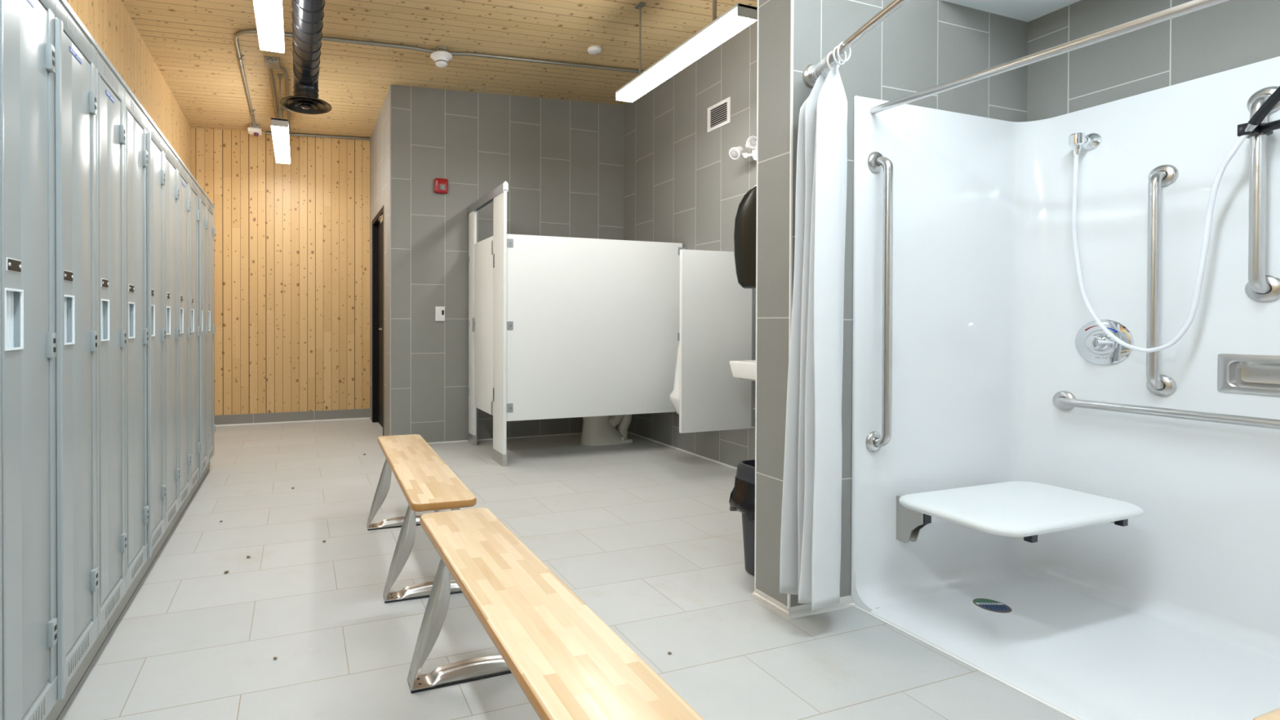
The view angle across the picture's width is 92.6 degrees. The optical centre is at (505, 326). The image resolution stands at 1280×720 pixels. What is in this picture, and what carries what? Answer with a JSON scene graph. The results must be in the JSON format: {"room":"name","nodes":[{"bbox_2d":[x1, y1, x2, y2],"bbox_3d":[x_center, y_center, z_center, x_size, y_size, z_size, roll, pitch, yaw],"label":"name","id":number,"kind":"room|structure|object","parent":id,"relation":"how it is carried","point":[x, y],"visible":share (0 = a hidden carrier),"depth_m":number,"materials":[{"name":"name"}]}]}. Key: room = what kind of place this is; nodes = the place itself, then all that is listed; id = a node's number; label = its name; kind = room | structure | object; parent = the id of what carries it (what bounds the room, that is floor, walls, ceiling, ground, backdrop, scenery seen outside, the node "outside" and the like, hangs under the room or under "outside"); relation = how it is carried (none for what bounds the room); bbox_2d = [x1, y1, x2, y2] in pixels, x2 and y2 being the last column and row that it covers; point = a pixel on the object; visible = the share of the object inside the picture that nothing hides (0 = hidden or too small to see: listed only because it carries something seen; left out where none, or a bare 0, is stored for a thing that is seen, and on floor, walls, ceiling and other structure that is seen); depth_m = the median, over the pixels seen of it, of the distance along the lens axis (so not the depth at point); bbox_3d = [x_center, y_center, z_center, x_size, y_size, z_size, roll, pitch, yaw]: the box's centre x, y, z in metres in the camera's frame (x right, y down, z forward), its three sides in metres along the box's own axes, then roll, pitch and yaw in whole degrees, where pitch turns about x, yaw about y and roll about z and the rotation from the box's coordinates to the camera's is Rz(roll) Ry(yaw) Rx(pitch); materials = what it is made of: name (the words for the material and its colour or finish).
{"room":"changing room","nodes":[
{"label":"changing room","id":0,"kind":"room"},
{"bbox_2d":[66,0,191,172],"bbox_3d":[-1.761,-0.577,1.778,0.120,3.260,9.160,0,0,-19],"label":"wall","id":1,"kind":"structure","parent":0,"point":[108,22],"depth_m":3.96,"materials":[{"name":"brown wood"}]},
{"bbox_2d":[191,127,369,415],"bbox_3d":[-2.291,-0.611,6.377,1.887,3.260,0.120,0,0,-19],"label":"wall","id":2,"kind":"structure","parent":0,"point":[291,241],"depth_m":6.31,"materials":[{"name":"beige wood"}]},
{"bbox_2d":[213,408,370,426],"bbox_3d":[-2.329,0.964,6.307,1.767,0.112,0.011,0,0,-19],"label":"baseboard","id":3,"kind":"structure","parent":2,"relation":"attached to","point":[350,413],"depth_m":6.32,"materials":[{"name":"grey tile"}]},
{"bbox_2d":[266,131,370,140],"bbox_3d":[-1.988,-2.031,6.384,1.064,0.072,0.054,0,0,-19],"label":"conduit","id":4,"kind":"object","parent":2,"relation":"attached to","point":[316,135],"visible":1,"depth_m":6.39,"materials":[{"name":"grey metal"}]},
{"bbox_2d":[369,90,388,435],"bbox_3d":[-1.193,-0.606,5.937,0.140,3.260,1.430,0,0,-19],"label":"wall","id":5,"kind":"structure","parent":0,"point":[379,142],"depth_m":5.66,"materials":[{"name":"white paint"}]},
{"bbox_2d":[372,204,383,435],"bbox_3d":[-1.223,-0.049,5.968,0.136,2.145,0.904,0,0,-19],"label":"door","id":6,"kind":"structure","parent":5,"relation":"in","point":[378,220],"depth_m":6.30,"materials":[{"name":"black paint"}]},
{"bbox_2d":[121,0,757,137],"bbox_3d":[0.218,-2.134,2.450,4.302,0.354,9.160,0,0,-19],"label":"ceiling","id":7,"kind":"structure","parent":0,"point":[191,42],"depth_m":4.46,"materials":[{"name":"brown wood"}]},
{"bbox_2d":[249,123,259,128],"bbox_3d":[-2.513,-1.998,5.992,0.090,0.044,0.091,0,0,-19],"label":"junction box","id":8,"kind":"object","parent":7,"relation":"attached to","point":[257,126],"visible":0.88,"depth_m":5.95,"materials":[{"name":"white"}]},
{"bbox_2d":[248,127,262,136],"bbox_3d":[-2.515,-1.940,5.998,0.124,0.070,0.110,0,0,-19],"label":"ceiling sensor","id":9,"kind":"object","parent":8,"relation":"attached to","point":[255,131],"visible":1,"depth_m":5.96,"materials":[{"name":"white plastic"}]},
{"bbox_2d":[253,0,284,53],"bbox_3d":[-1.125,-1.789,2.819,0.130,0.472,1.210,0,0,-19],"label":"pendant light","id":10,"kind":"object","parent":7,"relation":"hanging from","point":[268,13],"visible":1,"depth_m":3.08,"materials":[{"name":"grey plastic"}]},
{"bbox_2d":[263,55,279,69],"bbox_3d":[-1.774,-2.002,4.540,0.110,0.049,0.110,0,0,-19],"label":"junction box","id":11,"kind":"object","parent":7,"relation":"attached to","point":[269,62],"visible":1,"depth_m":4.50,"materials":[{"name":"grey metal"}]},
{"bbox_2d":[268,66,290,134],"bbox_3d":[-2.036,-2.013,5.414,0.144,0.039,1.726,0,0,-19],"label":"conduit","id":12,"kind":"object","parent":7,"relation":"attached to","point":[270,72],"visible":0.65,"depth_m":5.09,"materials":[{"name":"grey metal"}]},
{"bbox_2d":[271,73,290,164],"bbox_3d":[-1.963,-1.802,5.238,0.130,0.460,1.170,0,0,-19],"label":"pendant light","id":13,"kind":"object","parent":7,"relation":"hanging from","point":[279,126],"visible":0.99,"depth_m":4.97,"materials":[{"name":"grey plastic"}]},
{"bbox_2d":[280,0,331,114],"bbox_3d":[-0.297,-1.762,1.144,0.344,0.539,6.742,0,0,-20],"label":"spiral duct","id":14,"kind":"object","parent":7,"relation":"hanging from","point":[308,15],"visible":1,"depth_m":3.69,"materials":[{"name":"metal"}]},
{"bbox_2d":[280,90,331,114],"bbox_3d":[-1.386,-1.561,4.154,0.344,0.090,0.344,0,0,-19],"label":"diffuser","id":15,"kind":"object","parent":14,"relation":"attached to","point":[307,102],"depth_m":4.13,"materials":[{"name":"black metal"}]},
{"bbox_2d":[233,28,435,126],"bbox_3d":[-1.522,-2.026,5.194,1.392,0.094,2.077,0,0,-19],"label":"conduit","id":16,"kind":"object","parent":7,"relation":"attached to","point":[238,33],"visible":0.94,"depth_m":4.33,"materials":[{"name":"grey metal"}]},
{"bbox_2d":[430,45,452,67],"bbox_3d":[-0.479,-2.013,4.474,0.164,0.130,0.164,0,0,-19],"label":"smoke detector","id":17,"kind":"object","parent":7,"relation":"attached to","point":[441,55],"visible":1,"depth_m":4.43,"materials":[{"name":"white plastic"}]},
{"bbox_2d":[448,51,644,73],"bbox_3d":[0.496,-2.101,4.806,1.954,0.122,0.056,0,0,-19],"label":"conduit","id":18,"kind":"object","parent":7,"relation":"attached to","point":[453,53],"visible":0.94,"depth_m":4.72,"materials":[{"name":"grey metal"}]},
{"bbox_2d":[586,45,601,54],"bbox_3d":[0.681,-2.107,4.577,0.108,0.037,0.108,0,0,-19],"label":"sensor","id":19,"kind":"object","parent":7,"relation":"attached to","point":[593,50],"visible":1,"depth_m":4.55,"materials":[{"name":"white plastic"}]},
{"bbox_2d":[615,0,757,102],"bbox_3d":[1.022,-1.840,3.571,0.130,0.571,1.212,0,0,-19],"label":"pendant light","id":20,"kind":"object","parent":7,"relation":"hanging from","point":[740,16],"visible":0.88,"depth_m":3.41,"materials":[{"name":"glowing white acrylic diffuser"},{"name":"steel"}]},
{"bbox_2d":[388,84,624,442],"bbox_3d":[0.135,-0.601,5.577,2.415,3.260,0.120,0,0,-19],"label":"wall","id":21,"kind":"structure","parent":0,"point":[562,162],"depth_m":5.33,"materials":[{"name":"grey tile"}]},
{"bbox_2d":[389,84,391,435],"bbox_3d":[-0.987,-0.517,5.126,0.012,3.095,0.012,0,0,-19],"label":"trim","id":22,"kind":"structure","parent":21,"relation":"attached to","point":[389,85],"depth_m":5.12,"materials":[{"name":"grey metal"}]},
{"bbox_2d":[435,306,444,320],"bbox_3d":[-0.576,-0.111,5.258,0.086,0.128,0.026,0,0,-19],"label":"thermostat","id":23,"kind":"object","parent":21,"relation":"attached to","point":[439,310],"visible":1,"depth_m":5.25,"materials":[{"name":"white plastic"}]},
{"bbox_2d":[434,177,448,193],"bbox_3d":[-0.561,-1.230,5.236,0.122,0.130,0.059,0,0,-19],"label":"fire alarm","id":24,"kind":"object","parent":21,"relation":"attached to","point":[441,185],"visible":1,"depth_m":5.22,"materials":[{"name":"red plastic"}]},
{"bbox_2d":[426,432,582,444],"bbox_3d":[0.087,1.025,5.504,2.275,0.010,0.010,0,0,-19],"label":"trim","id":25,"kind":"structure","parent":21,"relation":"attached to","point":[575,433],"depth_m":5.50,"materials":[{"name":"white metal"}]},
{"bbox_2d":[57,418,1073,719],"bbox_3d":[0.212,1.112,2.474,4.302,0.120,9.160,0,0,-19],"label":"floor","id":26,"kind":"structure","parent":0,"point":[646,533],"depth_m":2.23,"materials":[{"name":"tile"}]},
{"bbox_2d":[0,0,57,719],"bbox_3d":[-1.287,0.048,1.294,0.447,1.810,0.317,0,0,-19],"label":"locker","id":27,"kind":"object","parent":26,"relation":"on","point":[28,677],"visible":1,"depth_m":1.35,"materials":[{"name":"grey metal"}]},
{"bbox_2d":[54,0,97,700],"bbox_3d":[-1.390,0.045,1.595,0.448,1.810,0.325,0,0,-19],"label":"locker","id":28,"kind":"object","parent":26,"relation":"on","point":[80,46],"depth_m":1.65,"materials":[{"name":"grey metal"}]},
{"bbox_2d":[95,44,126,635],"bbox_3d":[-1.496,0.043,1.898,0.447,1.810,0.312,0,0,-19],"label":"locker","id":29,"kind":"object","parent":26,"relation":"on","point":[110,129],"visible":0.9,"depth_m":1.96,"materials":[{"name":"grey metal"}]},
{"bbox_2d":[44,462,209,719],"bbox_3d":[-1.725,0.995,2.547,0.385,0.105,3.608,0,0,-19],"label":"plinth","id":30,"kind":"object","parent":26,"relation":"on","point":[58,708],"visible":0.12,"depth_m":2.06,"materials":[{"name":"black metal"}]},
{"bbox_2d":[124,83,148,592],"bbox_3d":[-1.601,0.041,2.200,0.447,1.810,0.322,0,0,-19],"label":"locker","id":31,"kind":"object","parent":26,"relation":"on","point":[135,114],"visible":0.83,"depth_m":2.26,"materials":[{"name":"grey metal"}]},
{"bbox_2d":[146,113,165,558],"bbox_3d":[-1.706,0.038,2.507,0.448,1.810,0.332,0,0,-19],"label":"locker","id":32,"kind":"object","parent":26,"relation":"on","point":[157,173],"depth_m":2.57,"materials":[{"name":"grey metal"}]},
{"bbox_2d":[164,137,179,530],"bbox_3d":[-1.817,0.036,2.824,0.447,1.810,0.332,0,0,-19],"label":"locker","id":33,"kind":"object","parent":26,"relation":"on","point":[171,468],"visible":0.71,"depth_m":2.89,"materials":[{"name":"grey metal"}]},
{"bbox_2d":[177,156,191,509],"bbox_3d":[-1.927,0.033,3.143,0.447,1.810,0.337,0,0,-19],"label":"locker","id":34,"kind":"object","parent":26,"relation":"on","point":[184,201],"visible":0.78,"depth_m":3.19,"materials":[{"name":"grey metal"}]},
{"bbox_2d":[189,172,200,491],"bbox_3d":[-2.038,0.031,3.464,0.447,1.810,0.337,0,0,-19],"label":"locker","id":35,"kind":"object","parent":26,"relation":"on","point":[194,213],"visible":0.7,"depth_m":3.54,"materials":[{"name":"grey metal"}]},
{"bbox_2d":[199,186,208,476],"bbox_3d":[-2.148,0.028,3.783,0.448,1.810,0.342,0,0,-19],"label":"locker","id":36,"kind":"object","parent":26,"relation":"on","point":[202,195],"depth_m":3.86,"materials":[{"name":"grey metal"}]},
{"bbox_2d":[206,195,215,464],"bbox_3d":[-2.262,0.025,4.112,0.447,1.810,0.347,0,0,-19],"label":"locker","id":37,"kind":"object","parent":26,"relation":"on","point":[211,230],"visible":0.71,"depth_m":4.20,"materials":[{"name":"grey metal"}]},
{"bbox_2d":[366,434,476,603],"bbox_3d":[-0.408,0.833,2.754,0.387,0.432,1.300,0,0,-17],"label":"bench","id":38,"kind":"object","parent":26,"relation":"on","point":[427,483],"visible":0.75,"depth_m":2.37,"materials":[{"name":"brown wood"}]},
{"bbox_2d":[407,507,704,719],"bbox_3d":[0.037,0.843,1.422,0.387,0.432,1.300,0,0,-19],"label":"bench","id":39,"kind":"object","parent":26,"relation":"on","point":[567,662],"visible":1,"depth_m":1.30,"materials":[{"name":"brown wood"}]},
{"bbox_2d":[466,181,684,466],"bbox_3d":[0.567,-0.021,5.137,1.599,2.108,1.001,0,0,-19],"label":"stall","id":40,"kind":"object","parent":26,"relation":"on","point":[558,326],"visible":0.95,"depth_m":4.66,"materials":[{"name":"white paint"}]},
{"bbox_2d":[580,413,632,445],"bbox_3d":[0.947,0.645,5.328,0.734,0.775,0.440,0,0,-19],"label":"toilet","id":41,"kind":"object","parent":26,"relation":"on","point":[596,430],"visible":0.41,"depth_m":5.21,"materials":[{"name":"grey ceramic"}]},
{"bbox_2d":[728,459,755,575],"bbox_3d":[1.194,0.819,2.574,0.475,0.468,0.188,0,0,-19],"label":"trash can","id":42,"kind":"object","parent":26,"relation":"on","point":[742,497],"visible":0.31,"depth_m":2.52,"materials":[{"name":"grey plastic"}]},
{"bbox_2d":[851,56,1279,719],"bbox_3d":[2.028,0.097,1.719,1.009,1.928,1.507,0,0,-19],"label":"shower surround","id":43,"kind":"object","parent":26,"relation":"on","point":[1173,612],"visible":0.98,"depth_m":2.28,"materials":[{"name":"white plastic"}]},
{"bbox_2d":[865,151,893,452],"bbox_3d":[1.426,-0.092,2.260,0.080,1.152,0.070,0,0,-19],"label":"grab bar","id":44,"kind":"object","parent":43,"relation":"attached to","point":[876,162],"visible":1,"depth_m":2.23,"materials":[{"name":"silver metal"}]},
{"bbox_2d":[973,598,1012,613],"bbox_3d":[1.823,1.045,2.240,0.114,0.002,0.114,0,0,-19],"label":"shower drain","id":45,"kind":"object","parent":43,"relation":"attached to","point":[987,604],"visible":1,"depth_m":2.24,"materials":[{"name":"silver metal"}]},
{"bbox_2d":[896,480,1143,542],"bbox_3d":[1.830,0.732,2.188,0.762,0.214,0.482,0,0,-19],"label":"seat","id":46,"kind":"object","parent":43,"relation":"attached to","point":[1020,509],"visible":1,"depth_m":2.09,"materials":[{"name":"white plastic"}]},
{"bbox_2d":[870,0,1228,114],"bbox_3d":[1.650,-0.792,1.583,0.026,0.077,1.485,0,0,-20],"label":"rod","id":47,"kind":"object","parent":43,"relation":"attached to","point":[1195,5],"visible":1,"depth_m":1.71,"materials":[{"name":"silver metal"}]},
{"bbox_2d":[1068,132,1102,155],"bbox_3d":[2.281,-0.722,2.358,0.094,0.087,0.069,0,0,-19],"label":"outlet","id":48,"kind":"object","parent":43,"relation":"attached to","point":[1091,141],"visible":1,"depth_m":2.35,"materials":[{"name":"silver metal"}]},
{"bbox_2d":[1075,319,1133,365],"bbox_3d":[2.303,0.063,2.325,0.076,0.180,0.180,0,0,-19],"label":"shower valve","id":49,"kind":"object","parent":43,"relation":"attached to","point":[1092,344],"visible":0.91,"depth_m":2.31,"materials":[{"name":"silver metal"}]},
{"bbox_2d":[1146,164,1178,396],"bbox_3d":[2.360,-0.166,2.166,0.070,0.843,0.080,0,0,-19],"label":"grab bar","id":50,"kind":"object","parent":43,"relation":"attached to","point":[1162,175],"visible":1,"depth_m":2.15,"materials":[{"name":"silver metal"}]},
{"bbox_2d":[1071,123,1257,352],"bbox_3d":[2.309,-0.301,2.129,0.033,0.791,0.512,0,0,-12],"label":"shower hose","id":51,"kind":"object","parent":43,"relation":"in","point":[1250,127],"visible":1,"depth_m":2.05,"materials":[{"name":"white plastic"},{"name":"chrome"}]},
{"bbox_2d":[1052,391,1279,429],"bbox_3d":[2.447,0.309,1.916,0.070,0.080,1.196,0,0,-19],"label":"grab bar","id":52,"kind":"object","parent":43,"relation":"attached to","point":[1063,400],"visible":1,"depth_m":2.12,"materials":[{"name":"silver metal"}]},
{"bbox_2d":[1217,353,1279,395],"bbox_3d":[2.506,0.159,1.913,0.049,0.130,0.294,0,0,-19],"label":"soap dish","id":53,"kind":"object","parent":43,"relation":"attached to","point":[1248,374],"visible":1,"depth_m":1.99,"materials":[{"name":"silver metal"}]},
{"bbox_2d":[1244,85,1279,302],"bbox_3d":[2.441,-0.428,1.932,0.072,0.698,0.088,0,0,-19],"label":"grab bar","id":54,"kind":"object","parent":43,"relation":"attached to","point":[1261,287],"visible":0.88,"depth_m":1.92,"materials":[{"name":"silver metal"}]},
{"bbox_2d":[1237,119,1279,138],"bbox_3d":[2.418,-0.630,1.868,0.108,0.046,0.162,0,0,-19],"label":"holder","id":55,"kind":"object","parent":54,"relation":"attached to","point":[1267,128],"visible":0.79,"depth_m":1.90,"materials":[{"name":"black plastic"}]},
{"bbox_2d":[1248,85,1279,124],"bbox_3d":[2.341,-0.752,1.738,0.098,0.242,0.304,0,0,-7],"label":"shower","id":56,"kind":"object","parent":54,"relation":"attached to","point":[1271,102],"visible":1,"depth_m":1.85,"materials":[{"name":"black plastic"}]},
{"bbox_2d":[1253,707,1279,719],"bbox_3d":[1.521,0.854,0.395,0.387,0.432,1.300,0,0,-19],"label":"bench","id":57,"kind":"object","parent":26,"relation":"on","point":[1274,714],"visible":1,"depth_m":0.97,"materials":[{"name":"brown wood"}]},
{"bbox_2d":[755,0,1027,607],"bbox_3d":[1.704,-0.575,2.490,1.470,3.260,0.170,0,0,-19],"label":"wall partition","id":58,"kind":"structure","parent":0,"point":[922,45],"depth_m":2.27,"materials":[{"name":"grey tile"}]},
{"bbox_2d":[733,184,756,288],"bbox_3d":[1.172,-0.347,2.536,0.309,0.509,0.259,0,0,-19],"label":"dispenser","id":59,"kind":"object","parent":58,"relation":"attached to","point":[744,232],"visible":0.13,"depth_m":2.52,"materials":[{"name":"black plastic"}]},
{"bbox_2d":[754,0,759,588],"bbox_3d":[0.983,-0.532,2.330,0.006,3.134,0.006,0,0,-19],"label":"trim","id":60,"kind":"structure","parent":58,"relation":"attached to","point":[757,0],"depth_m":2.33,"materials":[{"name":"white metal"}]},
{"bbox_2d":[787,0,793,608],"bbox_3d":[1.038,-0.531,2.171,0.008,3.134,0.007,0,0,-19],"label":"trim","id":61,"kind":"structure","parent":58,"relation":"attached to","point":[792,1],"depth_m":2.17,"materials":[{"name":"white metal"}]},
{"bbox_2d":[750,588,856,619],"bbox_3d":[1.141,1.040,2.295,0.324,0.030,0.194,0,0,-19],"label":"trim","id":62,"kind":"structure","parent":58,"relation":"attached to","point":[805,610],"depth_m":2.22,"materials":[{"name":"grey"}]},
{"bbox_2d":[802,0,910,87],"bbox_3d":[1.270,-0.914,1.446,0.293,0.080,1.515,0,0,-19],"label":"curtain rod","id":63,"kind":"object","parent":58,"relation":"attached to","point":[895,5],"visible":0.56,"depth_m":1.86,"materials":[{"name":"silver metal"}]},
{"bbox_2d":[811,67,823,82],"bbox_3d":[1.119,-0.902,2.141,0.056,0.064,0.004,0,0,-19],"label":"curtain ring","id":64,"kind":"object","parent":63,"relation":"hanging from","point":[814,80],"visible":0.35,"depth_m":2.13,"materials":[{"name":"white plastic"}]},
{"bbox_2d":[813,64,826,79],"bbox_3d":[1.118,-0.902,2.128,0.056,0.064,0.009,0,0,-19],"label":"curtain ring","id":65,"kind":"object","parent":63,"relation":"hanging from","point":[816,64],"visible":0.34,"depth_m":2.12,"materials":[{"name":"white plastic"}]},
{"bbox_2d":[814,63,827,78],"bbox_3d":[1.118,-0.902,2.115,0.056,0.064,0.009,0,0,-19],"label":"curtain ring","id":66,"kind":"object","parent":63,"relation":"hanging from","point":[817,64],"visible":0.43,"depth_m":2.11,"materials":[{"name":"white plastic"}]},
{"bbox_2d":[779,62,847,611],"bbox_3d":[1.104,0.041,2.077,0.269,1.859,0.131,0,0,-25],"label":"shower curtain","id":67,"kind":"object","parent":66,"relation":"hanging from","point":[810,567],"visible":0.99,"depth_m":2.02,"materials":[{"name":"white fabric"}]},
{"bbox_2d":[816,62,829,78],"bbox_3d":[1.117,-0.902,2.103,0.056,0.064,0.004,0,0,-19],"label":"curtain ring","id":68,"kind":"object","parent":63,"relation":"hanging from","point":[819,62],"visible":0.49,"depth_m":2.09,"materials":[{"name":"white"}]},
{"bbox_2d":[817,59,830,77],"bbox_3d":[1.116,-0.902,2.090,0.056,0.064,0.009,0,0,-19],"label":"curtain ring","id":69,"kind":"object","parent":63,"relation":"hanging from","point":[821,60],"visible":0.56,"depth_m":2.08,"materials":[{"name":"white plastic"}]},
{"bbox_2d":[820,59,832,76],"bbox_3d":[1.116,-0.901,2.077,0.056,0.064,0.009,0,0,-19],"label":"curtain ring","id":70,"kind":"object","parent":63,"relation":"hanging from","point":[822,73],"visible":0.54,"depth_m":2.07,"materials":[{"name":"white"}]},
{"bbox_2d":[822,57,834,74],"bbox_3d":[1.115,-0.901,2.064,0.056,0.064,0.005,0,0,-19],"label":"curtain ring","id":71,"kind":"object","parent":63,"relation":"hanging from","point":[824,71],"visible":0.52,"depth_m":2.06,"materials":[{"name":"white plastic"}]},
{"bbox_2d":[823,54,836,71],"bbox_3d":[1.115,-0.901,2.051,0.056,0.064,0.009,0,0,-19],"label":"curtain ring","id":72,"kind":"object","parent":63,"relation":"hanging from","point":[826,68],"visible":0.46,"depth_m":2.04,"materials":[{"name":"white"}]},
{"bbox_2d":[825,57,838,71],"bbox_3d":[1.114,-0.901,2.038,0.056,0.064,0.009,0,0,-19],"label":"curtain ring","id":73,"kind":"object","parent":63,"relation":"hanging from","point":[828,69],"visible":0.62,"depth_m":2.03,"materials":[{"name":"white plastic"}]},
{"bbox_2d":[826,51,839,69],"bbox_3d":[1.114,-0.901,2.029,0.058,0.066,0.006,0,0,-19],"label":"curtain ring","id":74,"kind":"object","parent":63,"relation":"hanging from","point":[829,53],"visible":0.64,"depth_m":2.02,"materials":[{"name":"white plastic"}]},
{"bbox_2d":[832,45,846,65],"bbox_3d":[1.112,-0.901,1.989,0.058,0.066,0.010,0,0,-19],"label":"curtain ring","id":75,"kind":"object","parent":63,"relation":"hanging from","point":[834,49],"visible":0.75,"depth_m":1.98,"materials":[{"name":"white plastic"}]},
{"bbox_2d":[836,41,851,62],"bbox_3d":[1.111,-0.901,1.962,0.058,0.066,0.011,0,0,-19],"label":"curtain ring","id":76,"kind":"object","parent":63,"relation":"hanging from","point":[840,44],"visible":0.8,"depth_m":1.96,"materials":[{"name":"white plastic"}]},
{"bbox_2d":[623,0,1279,467],"bbox_3d":[2.026,-0.582,3.538,0.175,3.260,4.970,0,0,-19],"label":"wall","id":77,"kind":"structure","parent":0,"point":[683,184],"depth_m":4.30,"materials":[{"name":"grey tile"}]},
{"bbox_2d":[669,344,679,414],"bbox_3d":[1.424,0.262,4.517,0.391,0.805,0.336,0,0,-19],"label":"urinal","id":78,"kind":"object","parent":77,"relation":"attached to","point":[674,395],"visible":0.15,"depth_m":4.46,"materials":[{"name":"white ceramic"}]},
{"bbox_2d":[627,431,737,469],"bbox_3d":[1.694,1.035,4.322,0.012,0.012,3.275,0,0,-19],"label":"trim","id":79,"kind":"structure","parent":77,"relation":"attached to","point":[679,449],"depth_m":4.91,"materials":[{"name":"white"}]},
{"bbox_2d":[679,248,755,433],"bbox_3d":[1.456,0.099,4.066,0.627,1.217,0.070,0,0,-19],"label":"screen","id":80,"kind":"object","parent":77,"relation":"attached to","point":[717,315],"visible":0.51,"depth_m":4.03,"materials":[{"name":"white paint"}]},
{"bbox_2d":[706,96,730,133],"bbox_3d":[1.619,-1.603,4.539,0.008,0.190,0.258,0,0,-19],"label":"air vent","id":81,"kind":"object","parent":77,"relation":"in","point":[718,114],"visible":1,"depth_m":4.53,"materials":[{"name":"white plastic"}]},
{"bbox_2d":[728,360,755,381],"bbox_3d":[1.710,0.292,3.594,0.462,0.431,0.550,0,0,-19],"label":"sink","id":82,"kind":"object","parent":77,"relation":"attached to","point":[745,370],"visible":0.1,"depth_m":3.66,"materials":[{"name":"white ceramic"}]},
{"bbox_2d":[728,135,756,159],"bbox_3d":[1.708,-1.218,4.094,0.136,0.167,0.334,0,1,-44],"label":"emergency light","id":83,"kind":"object","parent":77,"relation":"attached to","point":[735,153],"visible":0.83,"depth_m":4.12,"materials":[{"name":"white plastic"}]},
{"bbox_2d":[941,0,1080,22],"bbox_3d":[2.253,-1.375,1.782,0.545,0.128,1.515,0,0,-19],"label":"ceiling","id":84,"kind":"structure","parent":0,"point":[1027,11],"depth_m":2.46,"materials":[{"name":"white paint"}]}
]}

